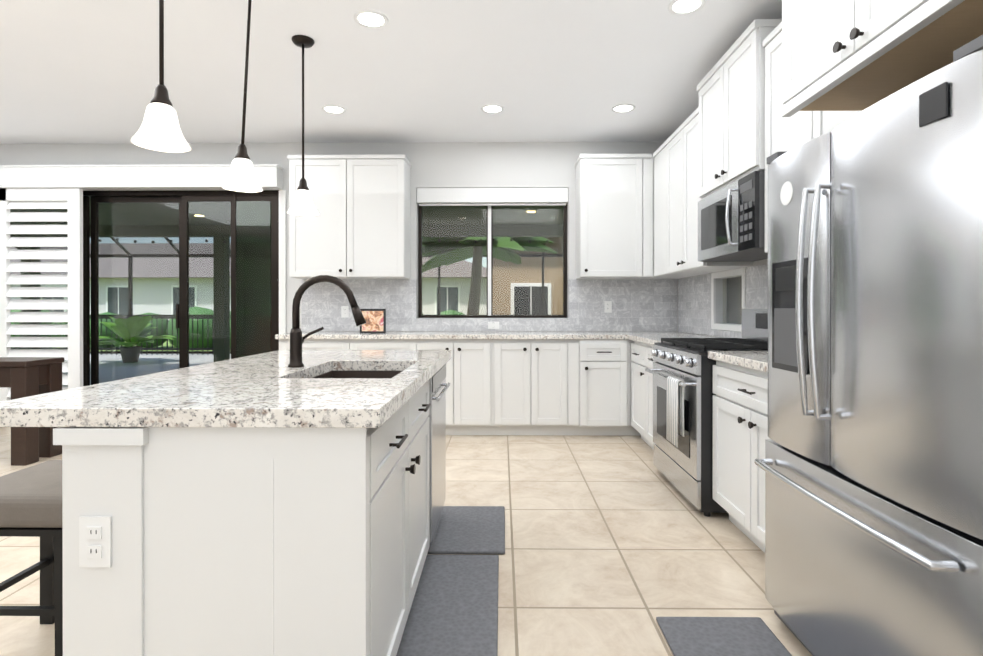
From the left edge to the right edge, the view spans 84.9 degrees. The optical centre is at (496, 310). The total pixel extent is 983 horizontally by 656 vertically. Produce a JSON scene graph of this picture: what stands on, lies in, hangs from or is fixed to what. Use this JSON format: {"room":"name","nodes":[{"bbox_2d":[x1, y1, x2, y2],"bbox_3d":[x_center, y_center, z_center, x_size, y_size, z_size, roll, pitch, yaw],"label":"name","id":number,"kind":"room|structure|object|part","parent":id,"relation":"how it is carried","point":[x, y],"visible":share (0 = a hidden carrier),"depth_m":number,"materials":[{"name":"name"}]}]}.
{"room":"kitchen","nodes":[
{"label":"kitchen","id":0,"kind":"room"},
{"bbox_2d":[0,142,677,332],"bbox_3d":[-2.319,-0.281,5.550,8.710,2.830,0.200,0,0,1],"label":"wall","id":1,"kind":"structure","parent":0,"point":[492,164],"depth_m":5.43,"materials":[{"name":"paint"}]},
{"bbox_2d":[0,164,283,190],"bbox_3d":[-4.161,-1.325,5.380,4.030,0.220,0.167,0,0,1],"label":"valance","id":2,"kind":"object","parent":1,"relation":"attached to","point":[151,177],"visible":1,"depth_m":5.30,"materials":[{"name":"white wood"}]},
{"bbox_2d":[0,188,82,401],"bbox_3d":[-4.931,-0.044,5.374,1.590,2.334,0.060,0,0,1],"label":"blind panel","id":3,"kind":"object","parent":2,"relation":"hanging from","point":[70,200],"visible":0.85,"depth_m":5.35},
{"bbox_2d":[10,190,278,385],"bbox_3d":[-3.709,-0.045,5.550,3.026,2.358,0.139,0,0,1],"label":"sliding glass door","id":4,"kind":"structure","parent":1,"relation":"in","point":[254,264],"depth_m":5.50,"materials":[{"name":"clear glass"}]},
{"bbox_2d":[279,190,285,333],"bbox_3d":[-2.161,-0.040,5.437,0.070,2.348,0.018,0,0,1],"label":"door frame","id":5,"kind":"structure","parent":1,"relation":"attached to","point":[282,261],"depth_m":5.43,"materials":[{"name":"white wood"}]},
{"bbox_2d":[287,155,410,278],"bbox_3d":[-1.415,-0.893,5.246,1.115,1.155,0.376,0,0,1],"label":"upper cabinet","id":6,"kind":"object","parent":1,"relation":"attached to","point":[358,227],"visible":0.98,"depth_m":5.09,"materials":[{"name":"white wood"}]},
{"bbox_2d":[302,279,676,331],"bbox_3d":[-0.074,-0.051,5.419,3.784,0.528,0.010,0,0,1],"label":"backsplash","id":7,"kind":"structure","parent":1,"relation":"attached to","point":[644,305],"depth_m":5.41,"materials":[{"name":"tile"}]},
{"bbox_2d":[341,306,348,317],"bbox_3d":[-1.526,0.015,5.424,0.072,0.116,0.008,0,0,1],"label":"electrical outlet","id":8,"kind":"object","parent":7,"relation":"attached to","point":[344,311],"visible":1,"depth_m":5.42,"materials":[{"name":"white plastic"}]},
{"bbox_2d":[488,322,498,328],"bbox_3d":[-0.026,0.149,5.408,0.116,0.072,0.008,0,0,1],"label":"electrical outlet","id":9,"kind":"object","parent":7,"relation":"attached to","point":[493,325],"visible":1,"depth_m":5.41,"materials":[{"name":"white plastic"}]},
{"bbox_2d":[604,301,611,312],"bbox_3d":[1.124,-0.035,5.396,0.072,0.116,0.008,0,0,1],"label":"electrical outlet","id":10,"kind":"object","parent":7,"relation":"attached to","point":[607,306],"visible":1,"depth_m":5.39,"materials":[{"name":"white plastic"}]},
{"bbox_2d":[416,204,567,318],"bbox_3d":[-0.037,-0.575,5.503,1.531,1.328,0.182,0,0,1],"label":"kitchen window","id":11,"kind":"structure","parent":1,"relation":"in","point":[490,266],"depth_m":5.54,"materials":[{"name":"clear glass"}]},
{"bbox_2d":[417,188,567,205],"bbox_3d":[-0.038,-1.150,5.468,1.527,0.172,0.080,0,0,1],"label":"window blind","id":12,"kind":"object","parent":1,"relation":"attached to","point":[492,196],"visible":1,"depth_m":5.43,"materials":[{"name":"white fabric"}]},
{"bbox_2d":[575,154,653,278],"bbox_3d":[1.140,-0.892,5.218,0.705,1.155,0.376,0,0,1],"label":"upper cabinet","id":13,"kind":"object","parent":1,"relation":"attached to","point":[614,216],"visible":1,"depth_m":5.07,"materials":[{"name":"white wood"}]},
{"bbox_2d":[0,0,781,143],"bbox_3d":[-2.364,-1.736,1.426,8.710,0.100,8.440,0,0,1],"label":"ceiling","id":14,"kind":"structure","parent":0,"point":[79,71],"depth_m":3.74,"materials":[{"name":"paint"}]},
{"bbox_2d":[131,0,190,152],"bbox_3d":[-1.223,-1.145,1.965,0.190,1.082,0.190,0,0,1],"label":"pendant light","id":15,"kind":"object","parent":14,"relation":"hanging from","point":[159,130],"visible":1,"depth_m":1.95,"materials":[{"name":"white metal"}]},
{"bbox_2d":[221,0,262,192],"bbox_3d":[-1.252,-1.147,2.671,0.208,1.082,0.190,0,0,1],"label":"pendant light","id":16,"kind":"object","parent":14,"relation":"hanging from","point":[241,177],"visible":1,"depth_m":2.66,"materials":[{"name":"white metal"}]},
{"bbox_2d":[287,35,318,215],"bbox_3d":[-1.208,-1.149,3.365,0.190,1.082,0.190,0,0,1],"label":"pendant light","id":17,"kind":"object","parent":14,"relation":"hanging from","point":[302,204],"visible":1,"depth_m":3.35,"materials":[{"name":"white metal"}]},
{"bbox_2d":[322,105,345,113],"bbox_3d":[-1.365,-1.689,4.526,0.196,0.008,0.196,0,0,1],"label":"recessed light","id":18,"kind":"object","parent":14,"relation":"in","point":[333,109],"visible":1,"depth_m":4.52,"materials":[{"name":"white plastic"}]},
{"bbox_2d":[354,10,387,28],"bbox_3d":[-0.725,-1.686,3.119,0.196,0.008,0.196,0,0,1],"label":"recessed light","id":19,"kind":"object","parent":14,"relation":"in","point":[371,19],"visible":1,"depth_m":3.12,"materials":[{"name":"white plastic"}]},
{"bbox_2d":[481,104,503,113],"bbox_3d":[-0.030,-1.689,4.511,0.196,0.008,0.196,0,0,1],"label":"recessed light","id":20,"kind":"object","parent":14,"relation":"in","point":[492,108],"visible":1,"depth_m":4.50,"materials":[{"name":"white plastic"}]},
{"bbox_2d":[611,104,634,112],"bbox_3d":[1.064,-1.689,4.499,0.196,0.008,0.196,0,0,1],"label":"recessed light","id":21,"kind":"object","parent":14,"relation":"in","point":[622,108],"visible":1,"depth_m":4.50,"materials":[{"name":"white plastic"}]},
{"bbox_2d":[668,0,705,14],"bbox_3d":[1.053,-1.685,2.969,0.196,0.008,0.196,0,0,1],"label":"recessed light","id":22,"kind":"object","parent":14,"relation":"in","point":[680,7],"visible":1,"depth_m":2.98,"materials":[{"name":"white plastic"}]},
{"bbox_2d":[0,427,811,655],"bbox_3d":[-2.364,1.204,1.433,8.710,0.120,8.440,0,0,1],"label":"floor","id":23,"kind":"structure","parent":0,"point":[616,545],"depth_m":2.51,"materials":[{"name":"tile"}]},
{"bbox_2d":[0,460,62,655],"bbox_3d":[-1.465,0.849,1.803,0.420,0.591,0.420,0,0,1],"label":"stool","id":24,"kind":"object","parent":23,"relation":"on","point":[31,501],"visible":0.38,"depth_m":1.62,"materials":[{"name":"black metal"}]},
{"bbox_3d":[-1.465,0.603,1.802,0.420,0.099,0.420,0,0,1],"label":"seat","id":25,"kind":"part","parent":24,"relation":"part of","materials":[{"name":"fabric"}]},
{"bbox_2d":[0,357,63,465],"bbox_3d":[-4.210,0.755,4.107,1.560,0.765,0.350,0,0,1],"label":"dining table","id":26,"kind":"object","parent":23,"relation":"on","point":[21,377],"visible":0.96,"depth_m":3.99,"materials":[{"name":"brown wood"}]},
{"bbox_2d":[0,350,451,655],"bbox_3d":[-0.732,0.683,2.113,0.959,0.920,1.762,0,0,1],"label":"kitchen island","id":27,"kind":"object","parent":23,"relation":"on","point":[240,541],"depth_m":1.25,"materials":[{"name":"white wood"}]},
{"bbox_2d":[79,516,111,566],"bbox_3d":[-0.926,0.535,1.241,0.072,0.116,0.008,0,0,1],"label":"outlet","id":28,"kind":"object","parent":27,"relation":"attached to","point":[95,541],"visible":1,"depth_m":1.24,"materials":[{"name":"white plastic"}]},
{"bbox_3d":[-0.734,0.356,2.114,0.955,0.267,1.760,0,0,1],"label":"kitchen island top","id":29,"kind":"part","parent":27,"relation":"part of","materials":[{"name":"white stone"}]},
{"bbox_2d":[288,275,365,367],"bbox_3d":[-0.662,0.042,2.135,0.308,0.360,0.106,0,0,1],"label":"faucet","id":30,"kind":"object","parent":27,"relation":"on","point":[296,340],"visible":1,"depth_m":2.10,"materials":[{"name":"brown metal"}]},
{"bbox_2d":[279,339,354,349],"bbox_3d":[-1.598,0.698,5.112,0.702,0.876,0.655,0,0,1],"label":"base cabinet","id":31,"kind":"object","parent":23,"relation":"on","point":[284,344],"depth_m":4.82,"materials":[{"name":"white wood"}]},
{"bbox_2d":[355,339,422,349],"bbox_3d":[-1.009,0.698,5.106,0.724,0.876,0.655,0,0,1],"label":"base cabinet","id":32,"kind":"object","parent":23,"relation":"on","point":[360,344],"depth_m":4.81,"materials":[{"name":"white wood"}]},
{"bbox_2d":[396,555,498,655],"bbox_3d":[-0.179,1.134,1.659,0.365,0.017,1.640,0,0,1],"label":"floor mat","id":33,"kind":"object","parent":23,"relation":"on","point":[453,610],"visible":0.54,"depth_m":2.02,"materials":[{"name":"grey fabric"}]},
{"bbox_2d":[423,339,502,434],"bbox_3d":[-0.362,0.698,5.099,0.819,0.876,0.655,0,0,1],"label":"base cabinet","id":34,"kind":"object","parent":23,"relation":"on","point":[474,371],"depth_m":4.81,"materials":[{"name":"white wood"}]},
{"bbox_2d":[275,332,698,338],"bbox_3d":[-0.071,0.236,5.097,3.796,0.042,0.651,0,0,1],"label":"countertop","id":35,"kind":"structure","parent":34,"relation":"on","point":[480,335],"depth_m":4.79,"materials":[{"name":"white stone"}]},
{"bbox_2d":[360,309,385,332],"bbox_3d":[-1.140,0.100,5.011,0.240,0.228,0.092,0,0,1],"label":"photo frame","id":36,"kind":"object","parent":35,"relation":"on","point":[375,319],"visible":0.93,"depth_m":4.97,"materials":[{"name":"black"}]},
{"bbox_2d":[427,506,504,553],"bbox_3d":[-0.152,1.131,2.799,0.395,0.017,0.580,0,0,1],"label":"floor mat","id":37,"kind":"object","parent":23,"relation":"on","point":[470,529],"visible":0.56,"depth_m":2.73,"materials":[{"name":"grey fabric"}]},
{"bbox_2d":[503,339,582,434],"bbox_3d":[0.317,0.698,5.091,0.847,0.876,0.655,0,0,1],"label":"base cabinet","id":38,"kind":"object","parent":23,"relation":"on","point":[539,386],"depth_m":4.80,"materials":[{"name":"white wood"}]},
{"bbox_2d":[583,339,632,435],"bbox_3d":[0.921,0.698,5.085,0.550,0.876,0.655,0,0,1],"label":"base cabinet","id":39,"kind":"object","parent":23,"relation":"on","point":[606,362],"depth_m":4.76,"materials":[{"name":"white wood"}]},
{"bbox_2d":[631,427,640,435],"bbox_3d":[1.465,0.698,5.079,0.723,0.876,0.655,0,0,1],"label":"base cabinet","id":40,"kind":"object","parent":23,"relation":"on","point":[634,432],"depth_m":4.87,"materials":[{"name":"white wood"}]},
{"bbox_2d":[631,341,642,438],"bbox_3d":[1.507,0.699,4.494,0.626,0.876,0.563,0,0,1],"label":"base cabinet","id":41,"kind":"object","parent":23,"relation":"on","point":[636,347],"depth_m":4.58,"materials":[{"name":"white wood"}]},
{"bbox_2d":[643,343,655,448],"bbox_3d":[1.502,0.700,4.070,0.626,0.876,0.531,0,0,1],"label":"base cabinet","id":42,"kind":"object","parent":23,"relation":"on","point":[648,361],"depth_m":4.23,"materials":[{"name":"white wood"}]},
{"bbox_2d":[645,309,767,516],"bbox_3d":[1.417,0.565,3.366,0.765,1.150,0.862,0,0,1],"label":"range","id":43,"kind":"object","parent":23,"relation":"on","point":[685,467],"visible":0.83,"depth_m":3.12,"materials":[{"name":"silver metal"}]},
{"bbox_2d":[666,376,683,446],"bbox_3d":[1.044,0.585,3.139,0.041,0.380,0.200,0,0,1],"label":"towel","id":44,"kind":"object","parent":43,"relation":"hanging from","point":[674,408],"visible":0.96,"depth_m":3.10,"materials":[{"name":"white fabric"}]},
{"bbox_2d":[656,617,791,655],"bbox_3d":[0.775,1.135,1.554,0.385,0.017,0.850,0,0,1],"label":"floor mat","id":45,"kind":"object","parent":23,"relation":"on","point":[719,636],"visible":0.98,"depth_m":1.85,"materials":[{"name":"grey fabric"}]},
{"bbox_2d":[713,360,769,552],"bbox_3d":[1.485,0.704,2.473,0.626,0.876,0.907,0,0,1],"label":"base cabinet","id":46,"kind":"object","parent":23,"relation":"on","point":[740,416],"depth_m":2.59,"materials":[{"name":"white wood"}]},
{"bbox_2d":[629,335,767,372],"bbox_3d":[1.483,0.240,3.384,0.651,0.042,2.730,0,0,1],"label":"countertop","id":47,"kind":"structure","parent":46,"relation":"on","point":[756,360],"depth_m":2.75,"materials":[{"name":"white stone"}]},
{"bbox_2d":[754,35,982,655],"bbox_3d":[1.341,0.292,1.531,0.863,1.705,0.920,0,0,1],"label":"refrigerator","id":48,"kind":"object","parent":23,"relation":"on","point":[871,464],"visible":1,"depth_m":1.36,"materials":[{"name":"silver metal"}]},
{"bbox_2d":[684,259,767,337],"bbox_3d":[1.889,-0.270,1.284,0.200,2.830,8.240,0,0,1],"label":"wall","id":49,"kind":"structure","parent":0,"point":[719,300],"depth_m":4.46,"materials":[{"name":"paint"}]},
{"bbox_2d":[651,144,697,278],"bbox_3d":[1.651,-0.892,4.821,0.346,1.155,0.457,0,0,1],"label":"upper cabinet","id":50,"kind":"object","parent":49,"relation":"attached to","point":[658,154],"depth_m":4.90,"materials":[{"name":"white wood"}]},
{"bbox_2d":[663,107,752,274],"bbox_3d":[1.644,-0.891,4.227,0.346,1.155,0.856,0,0,1],"label":"upper cabinet","id":51,"kind":"object","parent":49,"relation":"attached to","point":[677,198],"depth_m":4.24,"materials":[{"name":"white wood"}]},
{"bbox_2d":[678,264,767,337],"bbox_3d":[1.809,-0.048,3.698,0.010,0.530,3.386,0,0,1],"label":"backsplash","id":52,"kind":"structure","parent":49,"relation":"attached to","point":[694,304],"depth_m":4.66,"materials":[{"name":"tile"}]},
{"bbox_2d":[711,267,745,331],"bbox_3d":[1.857,-0.077,4.205,0.108,0.470,0.620,0,0,1],"label":"window","id":53,"kind":"structure","parent":49,"relation":"in","point":[734,297],"depth_m":4.27,"materials":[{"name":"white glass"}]},
{"bbox_2d":[697,19,781,199],"bbox_3d":[1.600,-1.178,3.361,0.416,0.815,0.872,0,0,1],"label":"upper cabinet","id":54,"kind":"object","parent":49,"relation":"attached to","point":[731,87],"visible":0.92,"depth_m":3.21,"materials":[{"name":"white wood"}]},
{"bbox_2d":[698,170,767,261],"bbox_3d":[1.584,-0.553,3.361,0.444,0.422,0.858,0,0,1],"label":"microwave","id":55,"kind":"object","parent":54,"relation":"attached to","point":[731,222],"visible":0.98,"depth_m":3.19,"materials":[{"name":"silver metal"}]},
{"bbox_2d":[762,22,860,252],"bbox_3d":[1.610,-0.886,2.469,0.376,1.155,0.908,0,0,1],"label":"upper cabinet","id":56,"kind":"object","parent":49,"relation":"attached to","point":[786,134],"visible":0.15,"depth_m":2.78,"materials":[{"name":"white wood"}]},
{"bbox_2d":[781,0,982,116],"bbox_3d":[1.410,-1.186,1.522,0.756,0.930,0.972,0,0,1],"label":"upper cabinet","id":57,"kind":"object","parent":49,"relation":"attached to","point":[849,55],"visible":0.94,"depth_m":1.65,"materials":[{"name":"white wood"}]},
{"label":"outside","id":58,"kind":"structure","parent":0,"visible":0},
{"bbox_2d":[10,198,562,386],"bbox_3d":[-9.569,-1.629,42.907,100.000,5.857,74.360,0,0,1],"label":"outdoor backdrop","id":59,"kind":"structure","parent":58,"point":[449,234],"depth_m":13.58,"materials":[{"name":"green plant"}]}
]}

